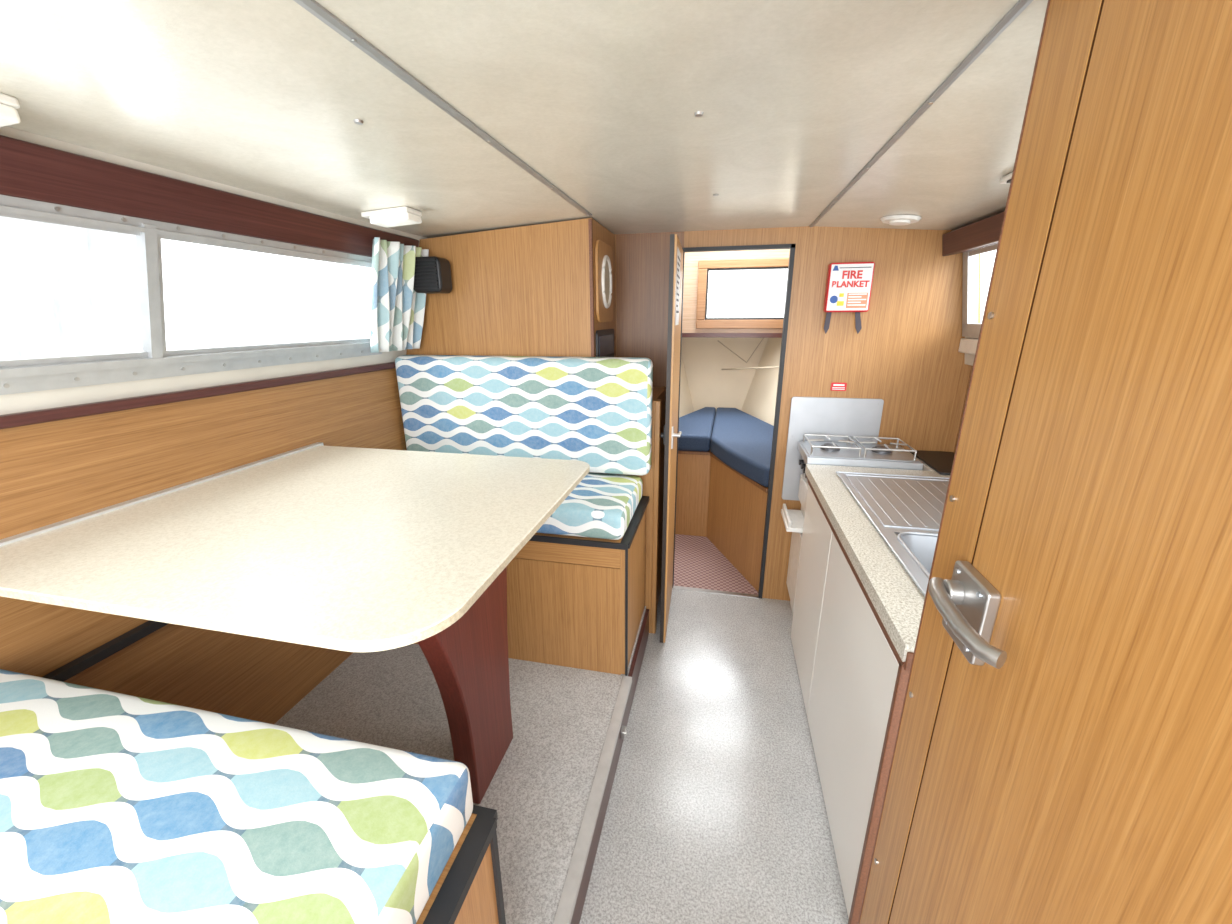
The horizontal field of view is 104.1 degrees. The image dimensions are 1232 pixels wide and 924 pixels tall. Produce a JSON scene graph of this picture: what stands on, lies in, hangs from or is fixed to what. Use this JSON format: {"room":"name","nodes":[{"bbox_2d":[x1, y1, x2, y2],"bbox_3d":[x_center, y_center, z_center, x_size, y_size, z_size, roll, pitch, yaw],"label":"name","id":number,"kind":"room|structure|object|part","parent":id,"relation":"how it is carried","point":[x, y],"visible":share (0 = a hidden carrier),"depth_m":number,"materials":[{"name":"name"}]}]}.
{"room":"ship interior","nodes":[
{"label":"ship interior","id":0,"kind":"room"},
{"bbox_2d":[0,368,406,723],"bbox_3d":[-1.211,0.484,1.266,0.030,1.255,3.180,3,17,12],"label":"wall","id":1,"kind":"structure","parent":0,"point":[51,472],"depth_m":1.27,"materials":[{"name":"brown wood"}]},
{"bbox_2d":[42,620,168,681],"bbox_3d":[-1.141,0.358,1.428,0.025,0.022,0.945,3,17,12],"label":"trim","id":2,"kind":"structure","parent":1,"relation":"attached to","point":[91,658],"depth_m":1.13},
{"bbox_2d":[0,362,395,428],"bbox_3d":[-1.246,-0.054,0.871,0.042,0.025,2.730,3,17,12],"label":"trim","id":3,"kind":"structure","parent":1,"relation":"attached to","point":[12,420],"depth_m":1.21,"materials":[{"name":"brown wood"}]},
{"bbox_2d":[0,126,426,414],"bbox_3d":[-1.138,-0.374,0.990,0.186,0.518,3.180,3,17,12],"label":"wall","id":4,"kind":"structure","parent":0,"point":[36,167],"depth_m":1.11,"materials":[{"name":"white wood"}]},
{"bbox_2d":[0,195,381,394],"bbox_3d":[-1.167,-0.294,0.860,0.120,0.358,2.280,3,17,12],"label":"window","id":5,"kind":"structure","parent":4,"relation":"in","point":[26,373],"depth_m":1.14,"materials":[{"name":"paint"}]},
{"bbox_2d":[370,237,428,352],"bbox_3d":[-0.868,-0.639,1.885,0.175,0.396,0.330,3,17,12],"label":"curtain","id":6,"kind":"object","parent":4,"relation":"hanging from","point":[397,311],"visible":0.95,"depth_m":1.86,"materials":[{"name":"multicoloured fabric"}]},
{"bbox_2d":[274,606,645,923],"bbox_3d":[-0.704,1.120,1.113,1.135,0.180,2.750,3,17,12],"label":"floor","id":7,"kind":"structure","parent":0,"point":[539,791],"depth_m":1.57,"materials":[{"name":"grey plastic"}]},
{"bbox_2d":[0,442,589,803],"bbox_3d":[-0.681,0.534,1.225,1.027,0.877,1.100,3,17,12],"label":"table","id":8,"kind":"object","parent":7,"relation":"on","point":[349,549],"visible":0.99,"depth_m":1.00,"materials":[{"name":"beige laminate"}]},
{"bbox_3d":[-1.174,0.106,1.207,0.024,0.043,1.100,3,17,12],"label":"wall rail","id":9,"kind":"part","parent":8,"relation":"part of","materials":[{"name":"metal"}]},
{"bbox_3d":[-0.400,0.529,1.277,0.065,0.854,0.480,3,17,12],"label":"leg","id":10,"kind":"part","parent":8,"relation":"part of","materials":[{"name":"brown wood"}]},
{"bbox_2d":[416,805,505,923],"bbox_3d":[-0.814,0.923,0.499,1.080,0.551,0.967,3,17,12],"label":"bench","id":11,"kind":"object","parent":7,"relation":"on","point":[468,890],"visible":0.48,"depth_m":0.71,"materials":[{"name":"brown wood"}]},
{"bbox_2d":[0,669,472,923],"bbox_3d":[-0.827,0.602,0.403,1.037,0.117,0.962,3,17,12],"label":"seat cushion","id":12,"kind":"object","parent":11,"relation":"on","point":[116,808],"visible":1,"depth_m":0.64,"materials":[{"name":"multicoloured fabric"}]},
{"bbox_3d":[-0.309,0.960,0.389,0.020,0.529,0.955,3,17,12],"label":"panel","id":13,"kind":"part","parent":11,"relation":"part of","materials":[{"name":"brown wood"}]},
{"bbox_2d":[413,496,648,675],"bbox_3d":[-0.445,0.451,2.063,1.107,0.551,0.480,3,17,12],"label":"bench","id":14,"kind":"object","parent":7,"relation":"on","point":[578,602],"visible":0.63,"depth_m":1.79,"materials":[{"name":"brown wood"}]},
{"bbox_3d":[-0.508,0.303,1.797,1.075,0.080,0.024,3,17,12],"label":"rail","id":15,"kind":"part","parent":14,"relation":"part of","materials":[{"name":"brown wood"}]},
{"bbox_2d":[536,472,642,539],"bbox_3d":[-0.456,0.132,1.961,1.080,0.117,0.450,3,17,12],"label":"seat cushion","id":16,"kind":"object","parent":14,"relation":"on","point":[602,505],"visible":0.38,"depth_m":1.70,"materials":[{"name":"multicoloured fabric"}]},
{"bbox_2d":[395,355,652,474],"bbox_3d":[-0.405,-0.207,2.049,1.117,0.475,0.118,3,17,12],"label":"backrest cushion","id":17,"kind":"object","parent":16,"relation":"on","point":[595,411],"visible":0.81,"depth_m":1.97,"materials":[{"name":"multicoloured fabric"}]},
{"bbox_3d":[0.076,0.485,1.961,0.020,0.529,0.468,3,17,12],"label":"panel","id":18,"kind":"part","parent":14,"relation":"part of","materials":[{"name":"brown wood"}]},
{"bbox_2d":[553,676,631,923],"bbox_3d":[-0.197,1.140,0.750,0.033,0.023,2.275,3,17,12],"label":"trim","id":19,"kind":"structure","parent":7,"relation":"attached to","point":[565,910],"depth_m":1.30,"materials":[{"name":"metal"}]},
{"bbox_2d":[571,609,648,923],"bbox_3d":[-0.142,1.146,0.993,0.015,0.135,2.750,3,17,12],"label":"baseboard","id":20,"kind":"structure","parent":7,"relation":"attached to","point":[637,660],"depth_m":1.52,"materials":[{"name":"brown wood"}]},
{"bbox_2d":[620,726,626,738],"bbox_3d":[0.028,0.936,1.661,0.020,0.030,0.030,3,17,12],"label":"screw","id":21,"kind":"object","parent":20,"relation":"attached to","point":[623,733],"depth_m":1.65,"materials":[{"name":"silver metal"}]},
{"bbox_2d":[0,0,1047,237],"bbox_3d":[0.062,-0.647,0.875,2.290,0.085,2.730,3,17,12],"label":"ceiling","id":22,"kind":"structure","parent":0,"point":[601,99],"depth_m":0.84,"materials":[{"name":"paint"}]},
{"bbox_2d":[0,93,20,126],"bbox_3d":[-1.031,-0.544,0.738,0.170,0.044,0.090,3,17,12],"label":"ceiling lamp","id":23,"kind":"object","parent":22,"relation":"attached to","point":[9,115],"visible":1,"depth_m":0.75,"materials":[{"name":"white plastic"}]},
{"bbox_2d":[353,119,363,124],"bbox_3d":[-0.488,-0.645,0.910,0.018,0.004,0.018,3,17,12],"label":"cap","id":24,"kind":"object","parent":22,"relation":"attached to","point":[356,121],"visible":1,"depth_m":0.91,"materials":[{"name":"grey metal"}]},
{"bbox_2d":[361,206,421,227],"bbox_3d":[-0.737,-0.805,1.581,0.170,0.044,0.090,3,17,12],"label":"ceiling lamp","id":25,"kind":"object","parent":22,"relation":"attached to","point":[398,216],"visible":1,"depth_m":1.55,"materials":[{"name":"white plastic"}]},
{"bbox_3d":[-0.725,-0.797,1.581,0.143,0.022,0.082,0,16,13],"label":"lamp shade","id":26,"kind":"part","parent":25,"relation":"part of","materials":[{"name":"white plastic"}]},
{"bbox_2d":[293,0,591,215],"bbox_3d":[-0.340,-0.602,0.737,0.020,0.007,2.275,3,17,12],"label":"trim","id":27,"kind":"structure","parent":22,"relation":"attached to","point":[311,6],"depth_m":0.77,"materials":[{"name":"metal"}]},
{"bbox_2d":[694,111,703,116],"bbox_3d":[0.157,-0.659,0.909,0.018,0.004,0.018,3,17,12],"label":"cap","id":28,"kind":"object","parent":22,"relation":"attached to","point":[698,113],"visible":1,"depth_m":0.91,"materials":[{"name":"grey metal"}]},
{"bbox_2d":[880,215,920,225],"bbox_3d":[1.063,-0.902,1.795,0.135,0.025,0.135,2,17,6],"label":"ceiling light","id":29,"kind":"object","parent":22,"relation":"in","point":[897,220],"visible":1,"depth_m":1.77,"materials":[{"name":"white plastic"}]},
{"bbox_2d":[809,0,1032,226],"bbox_3d":[0.542,-0.618,0.773,0.014,0.007,2.725,3,17,12],"label":"trim","id":30,"kind":"structure","parent":22,"relation":"attached to","point":[1020,6],"depth_m":0.79,"materials":[{"name":"metal"}]},
{"bbox_2d":[1000,172,1012,183],"bbox_3d":[1.075,-0.702,1.201,0.170,0.045,0.090,3,17,12],"label":"ceiling lamp","id":31,"kind":"object","parent":22,"relation":"attached to","point":[1006,179],"visible":0.12,"depth_m":1.22,"materials":[{"name":"white plastic"}]},
{"bbox_2d":[679,354,693,417],"bbox_3d":[0.151,-0.251,3.505,0.366,1.360,2.093,10,20,31],"label":"wall","id":32,"kind":"structure","parent":0,"point":[686,406],"depth_m":4.14,"materials":[{"name":"beige paint"}]},
{"bbox_2d":[579,534,848,923],"bbox_3d":[0.409,1.072,1.514,1.800,0.030,4.000,3,17,12],"label":"floor","id":33,"kind":"structure","parent":0,"point":[716,813],"depth_m":1.56,"materials":[{"name":"grey plastic"}]},
{"bbox_2d":[605,387,665,633],"bbox_3d":[0.096,0.219,2.360,0.274,1.120,0.423,3,17,12],"label":"base cabinet","id":34,"kind":"object","parent":33,"relation":"on","point":[653,481],"visible":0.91,"depth_m":2.17,"materials":[{"name":"brown wood"}]},
{"bbox_3d":[0.179,0.279,2.158,0.022,1.120,0.045,3,17,12],"label":"post","id":35,"kind":"part","parent":34,"relation":"part of","materials":[{"name":"brown wood"}]},
{"bbox_2d":[675,450,767,591],"bbox_3d":[0.647,0.219,3.242,0.802,0.604,1.807,-3,17,-10],"label":"berth","id":36,"kind":"object","parent":33,"relation":"on","point":[715,501],"visible":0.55,"depth_m":3.00,"materials":[{"name":"brown wood"}]},
{"bbox_2d":[678,407,715,451],"bbox_3d":[0.504,-0.279,3.655,0.484,0.109,1.090,3,17,12],"label":"cushion","id":37,"kind":"object","parent":36,"relation":"on","point":[696,427],"visible":0.72,"depth_m":3.27,"materials":[{"name":"blue fabric"}]},
{"bbox_2d":[710,407,773,486],"bbox_3d":[0.871,-0.144,3.200,0.560,0.109,1.881,-3,17,-8],"label":"cushion","id":38,"kind":"object","parent":36,"relation":"on","point":[740,440],"visible":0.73,"depth_m":2.96,"materials":[{"name":"blue fabric"}]},
{"bbox_2d":[791,481,909,923],"bbox_3d":[1.016,0.630,1.538,0.663,0.797,1.158,3,17,12],"label":"base cabinet","id":39,"kind":"object","parent":33,"relation":"on","point":[853,681],"visible":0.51,"depth_m":1.31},
{"bbox_3d":[0.775,0.524,1.917,0.018,0.760,0.480,3,17,12],"label":"door","id":40,"kind":"part","parent":39,"relation":"part of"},
{"bbox_3d":[0.654,0.685,1.384,0.018,0.760,0.650,3,17,12],"label":"door","id":41,"kind":"part","parent":39,"relation":"part of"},
{"bbox_3d":[0.702,0.240,1.493,0.023,0.021,1.155,3,17,12],"label":"rail","id":42,"kind":"part","parent":39,"relation":"part of","materials":[{"name":"wood"}]},
{"bbox_2d":[805,464,949,670],"bbox_3d":[1.006,0.224,1.407,0.675,0.053,1.206,3,17,12],"label":"countertop","id":43,"kind":"structure","parent":39,"relation":"on","point":[896,600],"depth_m":1.25,"materials":[{"name":"laminate"}]},
{"bbox_2d":[836,471,949,596],"bbox_3d":[0.977,0.195,1.419,0.417,0.298,0.963,3,17,12],"label":"sink","id":44,"kind":"object","parent":43,"relation":"in","point":[910,507],"visible":0.35,"depth_m":1.53,"materials":[{"name":"silver metal"}]},
{"bbox_3d":[0.904,0.330,1.209,0.302,0.163,0.350,3,17,12],"label":"bowl","id":45,"kind":"part","parent":44,"relation":"part of","materials":[{"name":"silver metal"}]},
{"bbox_3d":[0.582,0.775,1.069,0.023,0.795,0.015,3,17,12],"label":"edge post","id":46,"kind":"part","parent":39,"relation":"part of","materials":[{"name":"wood"}]},
{"bbox_2d":[781,434,923,613],"bbox_3d":[1.045,0.351,2.239,0.515,0.927,0.279,3,17,12],"label":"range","id":47,"kind":"object","parent":33,"relation":"on","point":[849,453],"visible":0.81,"depth_m":2.11,"materials":[{"name":"white metal"}]},
{"bbox_3d":[0.872,0.488,2.318,0.030,0.380,0.272,3,17,12],"label":"oven door","id":48,"kind":"part","parent":47,"relation":"part of","materials":[{"name":"white metal"}]},
{"bbox_3d":[0.952,-0.067,2.132,0.080,0.020,0.080,3,17,12],"label":"burner","id":49,"kind":"part","parent":47,"relation":"part of","materials":[{"name":"silver metal"}]},
{"bbox_2d":[798,441,923,469],"bbox_3d":[1.058,-0.033,2.120,0.445,0.040,0.279,3,17,12],"label":"cooktop","id":50,"kind":"object","parent":47,"relation":"in","point":[817,456],"depth_m":2.03,"materials":[{"name":"silver metal"}]},
{"bbox_3d":[1.157,-0.055,2.089,0.080,0.020,0.080,3,17,12],"label":"burner","id":51,"kind":"part","parent":47,"relation":"part of","materials":[{"name":"silver metal"}]},
{"bbox_2d":[909,452,934,470],"bbox_3d":[1.401,0.405,2.183,0.200,0.852,0.301,3,17,12],"label":"corner shelf","id":52,"kind":"object","parent":33,"relation":"on","point":[926,467],"visible":0.07,"depth_m":1.99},
{"bbox_2d":[910,450,954,474],"bbox_3d":[1.397,0.002,2.027,0.180,0.009,0.345,3,17,12],"label":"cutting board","id":53,"kind":"object","parent":52,"relation":"on","point":[941,462],"visible":0.54,"depth_m":2.05,"materials":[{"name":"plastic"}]},
{"bbox_2d":[858,0,1231,923],"bbox_3d":[0.403,0.461,0.346,0.094,1.814,1.059,3,17,12],"label":"door","id":54,"kind":"structure","parent":33,"relation":"on","point":[1062,753],"depth_m":0.47,"materials":[{"name":"brown wood"}]},
{"bbox_3d":[0.447,0.202,0.623,0.036,0.025,0.172,3,17,12],"label":"lever","id":55,"kind":"part","parent":54,"relation":"part of","materials":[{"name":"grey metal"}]},
{"bbox_3d":[0.479,0.205,0.664,0.034,0.110,0.094,3,17,12],"label":"handle","id":56,"kind":"part","parent":54,"relation":"part of","materials":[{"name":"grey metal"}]},
{"bbox_2d":[681,337,767,410],"bbox_3d":[0.916,-0.476,4.240,0.900,1.360,0.030,3,17,12],"label":"wall","id":57,"kind":"structure","parent":0,"point":[704,358],"depth_m":4.13,"materials":[{"name":"beige paint"}]},
{"bbox_2d":[682,249,789,332],"bbox_3d":[0.664,-1.013,2.766,1.550,0.520,0.030,3,17,12],"label":"wall","id":58,"kind":"structure","parent":0,"point":[691,261],"depth_m":2.78,"materials":[{"name":"beige paint"}]},
{"bbox_2d":[682,333,781,337],"bbox_3d":[0.664,-0.744,2.818,1.540,0.025,0.025,3,17,12],"label":"trim","id":59,"kind":"structure","parent":58,"relation":"attached to","point":[724,335],"depth_m":2.80,"materials":[{"name":"brown wood"}]},
{"bbox_2d":[696,258,788,328],"bbox_3d":[0.753,-0.958,2.745,0.570,0.375,0.033,3,17,12],"label":"window","id":60,"kind":"structure","parent":58,"relation":"in","point":[704,266],"depth_m":2.75,"materials":[{"name":"brown wood"}]},
{"bbox_2d":[741,338,781,425],"bbox_3d":[1.303,-0.189,3.278,0.404,1.360,2.144,-4,17,-11],"label":"wall","id":61,"kind":"structure","parent":0,"point":[760,401],"depth_m":3.83,"materials":[{"name":"beige paint"}]},
{"bbox_2d":[718,338,778,369],"bbox_3d":[1.190,-0.747,3.404,0.277,0.329,1.549,-5,17,-14],"label":"trim","id":62,"kind":"structure","parent":61,"relation":"attached to","point":[763,338],"depth_m":3.90,"materials":[{"name":"beige wood"}]},
{"bbox_2d":[614,226,979,600],"bbox_3d":[0.340,-0.188,2.424,2.510,1.860,0.025,3,17,12],"label":"wall","id":63,"kind":"structure","parent":0,"point":[904,354],"depth_m":2.14,"materials":[{"name":"brown wood"}]},
{"bbox_2d":[406,218,615,472],"bbox_3d":[-0.472,-0.146,2.376,0.878,1.815,0.428,3,17,12],"label":"cabinet","id":64,"kind":"object","parent":63,"relation":"attached to","point":[530,290],"visible":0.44,"depth_m":1.98,"materials":[{"name":"brown wood"}]},
{"bbox_2d":[413,256,451,293],"bbox_3d":[-0.750,-0.762,1.965,0.133,0.135,0.120,3,17,12],"label":"wall speaker","id":65,"kind":"object","parent":64,"relation":"attached to","point":[432,275],"visible":0.84,"depth_m":1.92,"materials":[{"name":"black plastic"}]},
{"bbox_2d":[414,259,437,288],"bbox_3d":[-0.762,-0.749,1.912,0.107,0.110,0.008,3,17,12],"label":"grille","id":66,"kind":"object","parent":65,"relation":"attached to","point":[426,270],"depth_m":1.91,"materials":[{"name":"black plastic"}]},
{"bbox_3d":[-0.093,-0.061,2.095,0.012,1.810,0.015,3,17,12],"label":"edge post","id":67,"kind":"part","parent":64,"relation":"part of","materials":[{"name":"wood"}]},
{"bbox_2d":[595,240,612,322],"bbox_3d":[-0.042,-0.764,2.056,0.024,0.320,0.280,3,17,12],"label":"speaker","id":68,"kind":"object","parent":64,"relation":"attached to","point":[603,251],"visible":1,"depth_m":2.00},
{"bbox_2d":[596,329,614,356],"bbox_3d":[-0.045,-0.523,2.140,0.011,0.130,0.320,3,17,12],"label":"switch panel","id":69,"kind":"object","parent":64,"relation":"attached to","point":[604,338],"visible":0.75,"depth_m":2.10,"materials":[{"name":"black plastic"}]},
{"bbox_2d":[660,234,682,642],"bbox_3d":[0.268,-0.059,2.193,0.082,1.723,0.489,3,17,12],"label":"door","id":70,"kind":"structure","parent":63,"relation":"in","point":[670,434],"depth_m":2.02,"materials":[{"name":"brown wood"}]},
{"bbox_3d":[0.254,-0.108,2.003,0.038,0.090,0.086,3,17,12],"label":"handle","id":71,"kind":"part","parent":70,"relation":"part of","materials":[{"name":"silver metal"}]},
{"bbox_2d":[675,247,680,324],"bbox_3d":[0.247,-0.691,1.911,0.001,0.280,0.210,3,17,10],"label":"notice","id":72,"kind":"object","parent":70,"relation":"attached to","point":[678,251],"visible":1,"depth_m":1.89,"materials":[{"name":"white paper"}]},
{"bbox_2d":[676,256,679,312],"bbox_3d":[0.248,-0.701,1.908,0.001,0.206,0.170,3,17,10],"label":"print","id":73,"kind":"object","parent":72,"relation":"attached to","point":[678,257],"depth_m":1.90},
{"bbox_2d":[673,586,758,597],"bbox_3d":[0.551,0.715,2.642,0.475,0.004,0.028,3,17,12],"label":"trim","id":74,"kind":"structure","parent":63,"relation":"attached to","point":[674,587],"depth_m":2.64,"materials":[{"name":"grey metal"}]},
{"bbox_2d":[672,244,795,598],"bbox_3d":[0.547,-0.124,2.394,0.487,1.752,0.038,3,17,12],"label":"trim","id":75,"kind":"structure","parent":63,"relation":"attached to","point":[791,247],"depth_m":2.25,"materials":[{"name":"brown wood"}]},
{"bbox_2d":[781,474,807,532],"bbox_3d":[0.839,0.190,2.235,0.095,0.200,0.270,3,17,12],"label":"shelf","id":76,"kind":"object","parent":63,"relation":"attached to","point":[793,520],"depth_m":2.23,"materials":[{"name":"white plastic"}]},
{"bbox_2d":[782,397,883,500],"bbox_3d":[1.022,-0.049,2.290,0.397,0.515,0.014,3,17,12],"label":"backsplash","id":77,"kind":"structure","parent":63,"relation":"attached to","point":[850,417],"depth_m":2.25,"materials":[{"name":"silver metal"}]},
{"bbox_2d":[830,382,846,390],"bbox_3d":[1.023,-0.346,2.205,0.067,0.038,0.003,3,17,12],"label":"warning sign","id":78,"kind":"object","parent":63,"relation":"attached to","point":[835,386],"visible":1,"depth_m":2.20,"materials":[{"name":"red plastic"}]},
{"bbox_2d":[823,262,874,333],"bbox_3d":[1.000,-0.705,2.078,0.176,0.293,0.049,3,17,12],"label":"case","id":79,"kind":"object","parent":63,"relation":"attached to","point":[848,284],"visible":1,"depth_m":2.05,"materials":[{"name":"white plastic"}]},
{"bbox_3d":[1.030,-0.690,2.051,0.082,0.062,0.002,3,17,12],"label":"instruction panel","id":80,"kind":"part","parent":79,"relation":"part of","materials":[{"name":"orange paper"}]},
{"bbox_2d":[953,365,972,452],"bbox_3d":[1.383,0.391,1.504,0.030,1.270,1.580,3,17,12],"label":"wall","id":81,"kind":"structure","parent":0,"point":[971,365],"depth_m":2.12,"materials":[{"name":"brown wood"}]},
{"bbox_2d":[942,211,1004,365],"bbox_3d":[1.280,-0.479,1.264,0.234,0.577,1.580,3,17,12],"label":"wall","id":82,"kind":"structure","parent":0,"point":[985,232],"depth_m":1.80,"materials":[{"name":"brown wood"}]},
{"bbox_2d":[958,338,977,354],"bbox_3d":[1.466,-0.475,1.969,0.035,0.060,0.175,3,17,12],"label":"trim","id":83,"kind":"structure","parent":82,"relation":"attached to","point":[967,345],"depth_m":1.98,"materials":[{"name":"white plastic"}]},
{"bbox_2d":[962,244,997,337],"bbox_3d":[1.303,-0.499,1.339,0.080,0.340,1.400,3,17,12],"label":"window","id":84,"kind":"structure","parent":82,"relation":"in","point":[969,329],"depth_m":1.95,"materials":[{"name":"paint"}]}
]}

